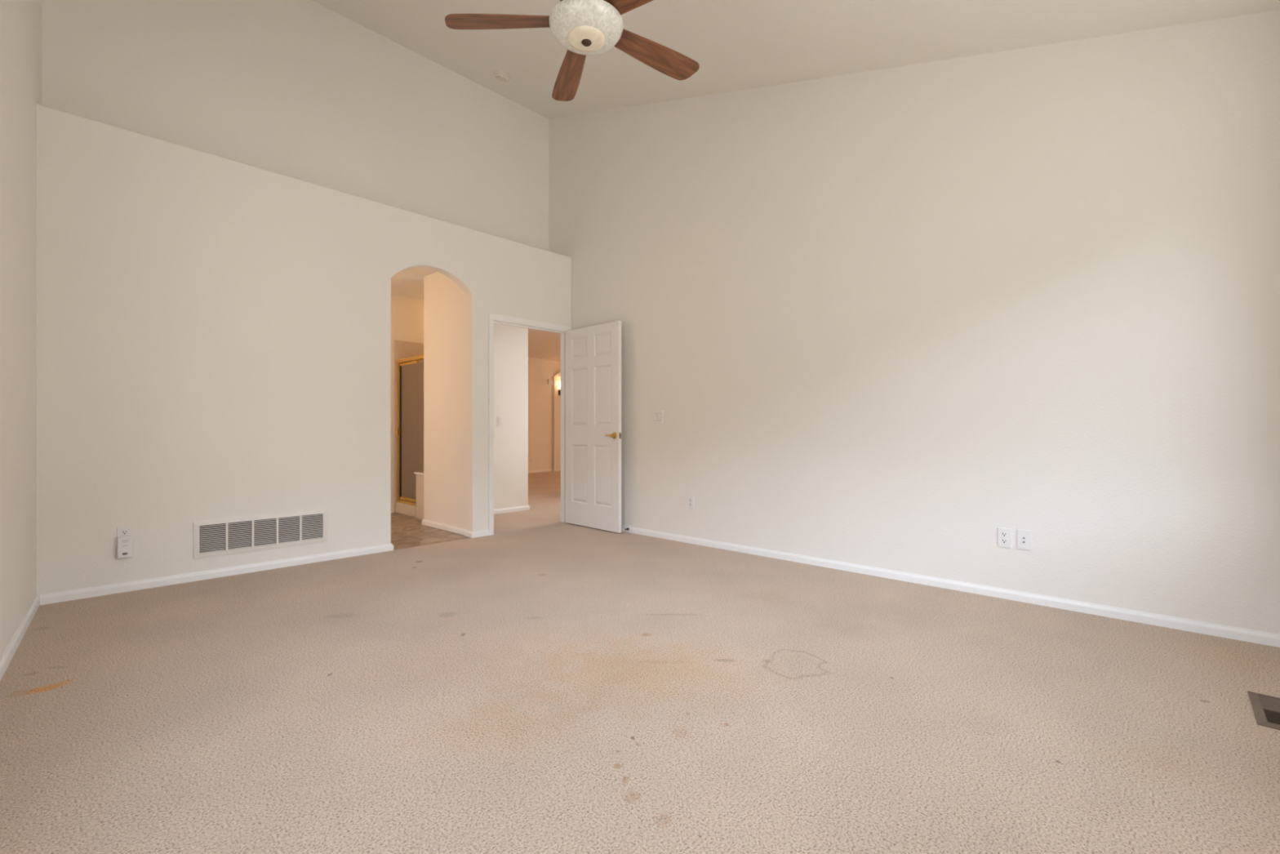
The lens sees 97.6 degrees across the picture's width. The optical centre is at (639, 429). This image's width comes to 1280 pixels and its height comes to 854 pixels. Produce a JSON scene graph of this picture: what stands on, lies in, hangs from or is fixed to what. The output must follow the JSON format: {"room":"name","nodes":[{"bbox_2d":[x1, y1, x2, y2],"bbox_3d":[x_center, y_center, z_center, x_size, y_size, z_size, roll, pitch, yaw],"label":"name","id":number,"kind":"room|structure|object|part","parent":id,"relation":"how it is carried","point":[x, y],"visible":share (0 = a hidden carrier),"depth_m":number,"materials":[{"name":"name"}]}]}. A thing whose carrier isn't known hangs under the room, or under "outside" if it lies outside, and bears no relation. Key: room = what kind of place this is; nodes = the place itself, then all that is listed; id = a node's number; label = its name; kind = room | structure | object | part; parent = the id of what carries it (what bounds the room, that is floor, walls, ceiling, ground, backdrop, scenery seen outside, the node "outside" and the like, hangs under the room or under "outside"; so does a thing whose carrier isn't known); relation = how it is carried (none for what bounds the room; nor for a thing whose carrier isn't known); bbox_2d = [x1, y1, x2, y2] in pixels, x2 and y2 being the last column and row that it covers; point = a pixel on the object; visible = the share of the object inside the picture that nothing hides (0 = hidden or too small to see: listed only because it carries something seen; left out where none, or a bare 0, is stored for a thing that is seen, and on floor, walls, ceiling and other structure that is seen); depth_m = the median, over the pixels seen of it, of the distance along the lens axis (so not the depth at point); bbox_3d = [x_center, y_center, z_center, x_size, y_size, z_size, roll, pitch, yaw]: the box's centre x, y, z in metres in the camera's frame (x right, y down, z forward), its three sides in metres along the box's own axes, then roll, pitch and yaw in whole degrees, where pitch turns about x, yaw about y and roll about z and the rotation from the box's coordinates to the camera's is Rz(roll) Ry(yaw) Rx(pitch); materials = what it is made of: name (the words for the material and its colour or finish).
{"room":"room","nodes":[
{"label":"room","id":0,"kind":"room"},
{"bbox_2d":[0,0,41,658],"bbox_3d":[-1.836,-1.287,1.339,0.133,4.615,5.956,0,0,-42],"label":"wall","id":1,"kind":"structure","parent":0,"point":[20,20],"depth_m":2.66,"materials":[{"name":"paint"}]},
{"bbox_2d":[0,595,39,680],"bbox_3d":[-1.678,0.972,1.266,0.013,0.057,5.216,0,0,-42],"label":"baseboard","id":2,"kind":"structure","parent":1,"relation":"attached to","point":[10,651],"depth_m":2.60,"materials":[{"name":"white wood"}]},
{"bbox_2d":[117,535,132,558],"bbox_3d":[-3.163,0.720,3.443,0.038,0.130,0.068,0,0,43],"label":"plug","id":3,"kind":"object","parent":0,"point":[124,543],"visible":1,"depth_m":3.43,"materials":[{"name":"white plastic"}]},
{"bbox_2d":[41,0,548,250],"bbox_3d":[-2.466,-2.630,4.906,0.120,1.980,4.050,0,0,43],"label":"wall","id":4,"kind":"structure","parent":0,"point":[303,90],"depth_m":4.56,"materials":[{"name":"paint"}]},
{"bbox_2d":[36,103,571,597],"bbox_3d":[-2.166,-0.420,4.623,0.116,2.880,4.050,0,0,43],"label":"wall","id":5,"kind":"structure","parent":0,"point":[214,331],"depth_m":3.78,"materials":[{"name":"paint"}]},
{"bbox_2d":[116,525,132,545],"bbox_3d":[-3.179,0.653,3.458,0.009,0.115,0.069,0,0,43],"label":"wall outlet","id":6,"kind":"object","parent":5,"relation":"attached to","point":[124,531],"visible":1,"depth_m":3.46,"materials":[{"name":"white plastic"}]},
{"bbox_2d":[120,529,128,534],"bbox_3d":[-3.178,0.633,3.457,0.006,0.027,0.034,0,0,43],"label":"receptacle","id":7,"kind":"object","parent":6,"relation":"attached to","point":[122,531],"depth_m":3.45,"materials":[{"name":"grey plastic"}]},
{"bbox_2d":[40,542,393,604],"bbox_3d":[-2.777,0.972,3.965,0.129,0.057,2.003,0,0,43],"label":"baseboard","id":8,"kind":"structure","parent":5,"relation":"attached to","point":[47,598],"depth_m":3.73,"materials":[{"name":"white wood"}]},
{"bbox_2d":[193,509,327,558],"bbox_3d":[-2.670,0.730,3.994,0.014,0.244,0.807,0,0,43],"label":"air vent","id":9,"kind":"object","parent":5,"relation":"in","point":[215,537],"visible":1,"depth_m":3.96,"materials":[{"name":"white metal"}]},
{"bbox_3d":[-2.878,0.733,3.776,0.008,0.177,0.143,0,0,43],"label":"louver panel","id":10,"kind":"part","parent":9,"relation":"part of","materials":[{"name":"grey paint"}]},
{"bbox_3d":[-2.773,0.733,3.886,0.008,0.177,0.137,0,0,43],"label":"louver panel","id":11,"kind":"part","parent":9,"relation":"part of","materials":[{"name":"grey paint"}]},
{"bbox_3d":[-2.671,0.733,3.995,0.008,0.177,0.137,0,0,43],"label":"louver panel","id":12,"kind":"part","parent":9,"relation":"part of","materials":[{"name":"grey paint"}]},
{"bbox_3d":[-2.568,0.733,4.104,0.008,0.177,0.137,0,0,43],"label":"louver panel","id":13,"kind":"part","parent":9,"relation":"part of","materials":[{"name":"grey paint"}]},
{"bbox_3d":[-2.464,0.733,4.215,0.008,0.177,0.143,0,0,43],"label":"louver panel","id":14,"kind":"part","parent":9,"relation":"part of","materials":[{"name":"grey paint"}]},
{"bbox_2d":[464,528,488,537],"bbox_3d":[-1.537,0.972,5.283,0.133,0.057,0.179,0,0,43],"label":"baseboard","id":15,"kind":"structure","parent":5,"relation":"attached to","point":[470,534],"depth_m":5.23,"materials":[{"name":"white wood"}]},
{"bbox_2d":[488,312,573,535],"bbox_3d":[-1.129,-0.051,5.722,0.149,2.102,1.019,0,0,43],"label":"door frame","id":16,"kind":"structure","parent":5,"relation":"attached to","point":[491,317],"depth_m":5.50,"materials":[{"name":"white wood"}]},
{"bbox_2d":[391,294,423,513],"bbox_3d":[-3.586,-0.310,6.094,0.100,2.660,4.340,0,0,43],"label":"wall","id":17,"kind":"structure","parent":0,"point":[406,313],"depth_m":6.77,"materials":[{"name":"paint"}]},
{"bbox_2d":[391,267,435,300],"bbox_3d":[-2.846,-1.633,5.396,1.934,0.053,4.340,0,0,43],"label":"ceiling","id":18,"kind":"structure","parent":0,"point":[409,283],"depth_m":6.14,"materials":[{"name":"paint"}]},
{"bbox_2d":[423,271,466,528],"bbox_3d":[-1.912,-0.310,5.643,0.914,2.660,0.118,0,0,43],"label":"wall","id":19,"kind":"structure","parent":0,"point":[444,300],"depth_m":5.61,"materials":[{"name":"paint"}]},
{"bbox_2d":[421,519,466,534],"bbox_3d":[-1.925,0.972,5.646,0.917,0.057,0.131,0,0,43],"label":"baseboard","id":20,"kind":"structure","parent":19,"relation":"attached to","point":[427,522],"depth_m":5.59,"materials":[{"name":"white wood"}]},
{"bbox_2d":[493,323,528,509],"bbox_3d":[-1.872,-0.320,6.570,0.100,2.680,1.285,0,0,43],"label":"wall","id":21,"kind":"structure","parent":0,"point":[510,342],"depth_m":6.82,"materials":[{"name":"paint"}]},
{"bbox_2d":[497,416,502,426],"bbox_3d":[-1.670,-0.098,6.702,0.012,0.118,0.069,0,0,43],"label":"light switch","id":22,"kind":"object","parent":21,"relation":"attached to","point":[500,419],"visible":1,"depth_m":6.70,"materials":[{"name":"white plastic"}]},
{"bbox_2d":[528,357,551,470],"bbox_3d":[-3.587,-0.330,11.907,0.120,2.700,4.125,0,0,43],"label":"wall","id":23,"kind":"structure","parent":0,"point":[539,370],"depth_m":13.12,"materials":[{"name":"paint"}]},
{"bbox_2d":[528,468,560,473],"bbox_3d":[-3.004,0.972,12.494,0.103,0.057,5.750,0,0,43],"label":"baseboard","id":24,"kind":"structure","parent":23,"relation":"attached to","point":[553,469],"depth_m":13.21,"materials":[{"name":"white wood"}]},
{"bbox_2d":[547,378,551,384],"bbox_3d":[-2.140,-1.135,13.325,0.040,0.120,0.110,0,0,43],"label":"door chime","id":25,"kind":"object","parent":23,"relation":"attached to","point":[549,381],"visible":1,"depth_m":13.29,"materials":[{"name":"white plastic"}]},
{"bbox_2d":[528,328,560,361],"bbox_3d":[-1.444,-1.702,10.198,6.484,0.095,7.150,0,0,43],"label":"ceiling","id":26,"kind":"structure","parent":0,"point":[542,344],"depth_m":11.06,"materials":[{"name":"paint"}]},
{"bbox_2d":[551,360,560,470],"bbox_3d":[-1.696,-0.330,14.043,0.100,2.700,1.700,0,0,43],"label":"wall","id":27,"kind":"structure","parent":0,"point":[555,366],"depth_m":13.52,"materials":[{"name":"paint"}]},
{"bbox_2d":[551,370,560,468],"bbox_3d":[-1.564,-0.310,14.037,0.100,2.660,1.530,0,0,43],"label":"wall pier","id":28,"kind":"object","parent":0,"point":[556,379],"visible":0.23,"depth_m":13.50,"materials":[{"name":"paint"}]},
{"bbox_2d":[565,320,621,533],"bbox_3d":[-0.495,-0.029,5.678,0.128,2.033,0.867,0,0,-44],"label":"door","id":29,"kind":"structure","parent":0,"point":[593,353],"depth_m":5.65,"materials":[{"name":"white paint"}]},
{"bbox_3d":[-0.267,0.058,5.395,0.055,0.064,0.064,0,0,-44],"label":"handle","id":30,"kind":"part","parent":29,"relation":"part of","materials":[{"name":"gold metal"}]},
{"bbox_2d":[0,471,1279,853],"bbox_3d":[-0.767,1.038,7.188,12.400,0.084,10.800,0,0,43],"label":"floor","id":31,"kind":"structure","parent":0,"point":[542,683],"depth_m":1.97,"materials":[{"name":"carpet"}]},
{"bbox_2d":[393,339,423,519],"bbox_3d":[-2.254,-0.037,6.838,0.814,2.066,1.150,0,0,43],"label":"shower enclosure","id":32,"kind":"object","parent":31,"relation":"on","point":[408,357],"visible":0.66,"depth_m":6.54,"materials":[{"name":"gold"}]},
{"bbox_3d":[-2.871,0.025,6.659,0.025,0.090,0.033,0,0,43],"label":"door pull","id":33,"kind":"part","parent":32,"relation":"part of","materials":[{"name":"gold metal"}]},
{"bbox_3d":[-2.875,0.021,6.702,0.040,1.622,0.036,0,0,43],"label":"wall post","id":34,"kind":"part","parent":32,"relation":"part of","materials":[{"name":"gold metal"}]},
{"bbox_3d":[-2.706,0.848,6.542,0.505,0.032,0.044,0,0,43],"label":"rail","id":35,"kind":"part","parent":32,"relation":"part of","materials":[{"name":"gold metal"}]},
{"bbox_3d":[-2.686,0.811,6.523,0.450,0.033,0.024,0,0,43],"label":"door rail","id":36,"kind":"part","parent":32,"relation":"part of","materials":[{"name":"gold metal"}]},
{"bbox_3d":[-2.686,-0.770,6.523,0.450,0.031,0.024,0,0,43],"label":"door rail","id":37,"kind":"part","parent":32,"relation":"part of","materials":[{"name":"gold metal"}]},
{"bbox_3d":[-2.682,0.018,6.520,0.440,1.555,0.008,0,0,43],"label":"glass door","id":38,"kind":"part","parent":32,"relation":"part of","materials":[{"name":"beige"}]},
{"bbox_3d":[-2.606,-0.812,6.448,0.780,0.045,0.052,0,0,43],"label":"header rail","id":39,"kind":"part","parent":32,"relation":"part of","materials":[{"name":"gold metal"}]},
{"bbox_3d":[-2.454,-0.140,6.304,0.182,1.231,0.008,0,0,43],"label":"glass panel","id":40,"kind":"part","parent":32,"relation":"part of","materials":[{"name":"beige"}]},
{"bbox_2d":[1247,690,1279,729],"bbox_3d":[2.256,0.996,1.974,0.137,0.008,0.331,0,0,43],"label":"floor vent","id":41,"kind":"object","parent":31,"relation":"in","point":[1266,708],"visible":1,"depth_m":1.99,"materials":[{"name":"brown metal"}]},
{"bbox_3d":[2.305,0.996,2.026,0.085,0.006,0.123,0,0,43],"label":"louver panel","id":42,"kind":"part","parent":41,"relation":"part of","materials":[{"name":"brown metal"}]},
{"bbox_3d":[2.208,0.995,1.923,0.085,0.004,0.129,0,0,43],"label":"louver panel","id":43,"kind":"part","parent":41,"relation":"part of","materials":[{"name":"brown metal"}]},
{"bbox_2d":[311,0,1279,119],"bbox_3d":[-0.354,-2.683,2.619,6.330,1.923,4.720,0,0,43],"label":"ceiling","id":44,"kind":"structure","parent":0,"point":[736,45],"depth_m":3.80,"materials":[{"name":"paint"}]},
{"bbox_2d":[493,71,510,81],"bbox_3d":[-1.311,-3.353,5.323,0.156,0.072,0.152,0,0,-42],"label":"smoke detector","id":45,"kind":"object","parent":44,"relation":"attached to","point":[499,75],"visible":1,"depth_m":5.28,"materials":[{"name":"beige plastic"}]},
{"bbox_2d":[444,0,699,101],"bbox_3d":[-0.215,-2.243,2.658,1.276,0.816,1.294,0,0,43],"label":"ceiling fan","id":46,"kind":"object","parent":44,"relation":"hanging from","point":[584,28],"visible":1,"depth_m":2.69,"materials":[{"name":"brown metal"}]},
{"bbox_3d":[-0.665,-1.945,2.676,0.539,0.007,0.143,0,13,0],"label":"blade","id":47,"kind":"part","parent":46,"relation":"part of","materials":[{"name":"brown wood"}]},
{"bbox_3d":[-0.381,-1.945,3.064,0.143,0.007,0.539,-14,4,-18],"label":"blade","id":48,"kind":"part","parent":46,"relation":"part of","materials":[{"name":"brown wood"}]},
{"bbox_3d":[-0.256,-1.898,2.674,0.353,0.070,0.353,0,0,43],"label":"lamp shade","id":49,"kind":"part","parent":46,"relation":"part of","materials":[{"name":"white glass"}]},
{"bbox_3d":[0.075,-1.945,2.432,0.539,0.007,0.143,0,-13,36],"label":"blade","id":50,"kind":"part","parent":46,"relation":"part of","materials":[{"name":"brown wood"}]},
{"bbox_3d":[0.077,-1.945,2.914,0.539,0.007,0.143,0,-13,-36],"label":"blade","id":51,"kind":"part","parent":46,"relation":"part of","materials":[{"name":"brown wood"}]},
{"bbox_2d":[548,9,1279,634],"bbox_3d":[1.078,-1.287,4.429,5.930,4.615,0.120,0,0,43],"label":"wall","id":52,"kind":"structure","parent":0,"point":[896,318],"depth_m":3.45,"materials":[{"name":"paint"}]},
{"bbox_2d":[653,410,662,423],"bbox_3d":[0.165,-0.117,5.201,0.115,0.118,0.012,0,0,43],"label":"light switch","id":53,"kind":"object","parent":52,"relation":"attached to","point":[657,415],"visible":1,"depth_m":5.20,"materials":[{"name":"white plastic"}]},
{"bbox_2d":[687,495,693,509],"bbox_3d":[0.446,0.641,4.937,0.069,0.115,0.009,0,0,43],"label":"wall outlet","id":54,"kind":"object","parent":52,"relation":"attached to","point":[690,498],"visible":1,"depth_m":4.93,"materials":[{"name":"white plastic"}]},
{"bbox_2d":[621,524,1279,647],"bbox_3d":[1.159,0.972,4.261,5.182,0.057,0.013,0,0,43],"label":"baseboard","id":55,"kind":"structure","parent":52,"relation":"attached to","point":[1191,625],"depth_m":3.30,"materials":[{"name":"white wood"}]},
{"bbox_2d":[997,527,1011,547],"bbox_3d":[2.159,0.640,3.322,0.069,0.115,0.009,0,0,43],"label":"wall outlet","id":56,"kind":"object","parent":52,"relation":"attached to","point":[1004,535],"visible":1,"depth_m":3.32,"materials":[{"name":"white plastic"}]},
{"bbox_2d":[1000,538,1007,543],"bbox_3d":[2.158,0.659,3.321,0.034,0.027,0.006,0,0,43],"label":"receptacle","id":57,"kind":"object","parent":56,"relation":"attached to","point":[1002,540],"depth_m":3.32,"materials":[{"name":"grey plastic"}]},
{"bbox_2d":[1000,532,1007,537],"bbox_3d":[2.158,0.621,3.321,0.034,0.027,0.006,0,0,43],"label":"receptacle","id":58,"kind":"object","parent":56,"relation":"attached to","point":[1002,534],"depth_m":3.32,"materials":[{"name":"grey plastic"}]},
{"bbox_2d":[1017,528,1031,550],"bbox_3d":[2.228,0.640,3.254,0.069,0.115,0.011,0,0,43],"label":"plate","id":59,"kind":"object","parent":52,"relation":"attached to","point":[1024,536],"visible":1,"depth_m":3.25,"materials":[{"name":"white plastic"}]},
{"bbox_3d":[-3.298,-0.330,8.716,4.920,2.700,0.120,0,0,43],"label":"wall","id":60,"kind":"structure","parent":0,"visible":0},
{"bbox_2d":[493,505,529,514],"bbox_3d":[-3.608,0.972,8.217,4.913,0.057,1.298,0,0,43],"label":"baseboard","id":61,"kind":"structure","parent":60,"relation":"attached to","point":[502,510],"depth_m":6.81,"materials":[{"name":"white wood"}]}
]}

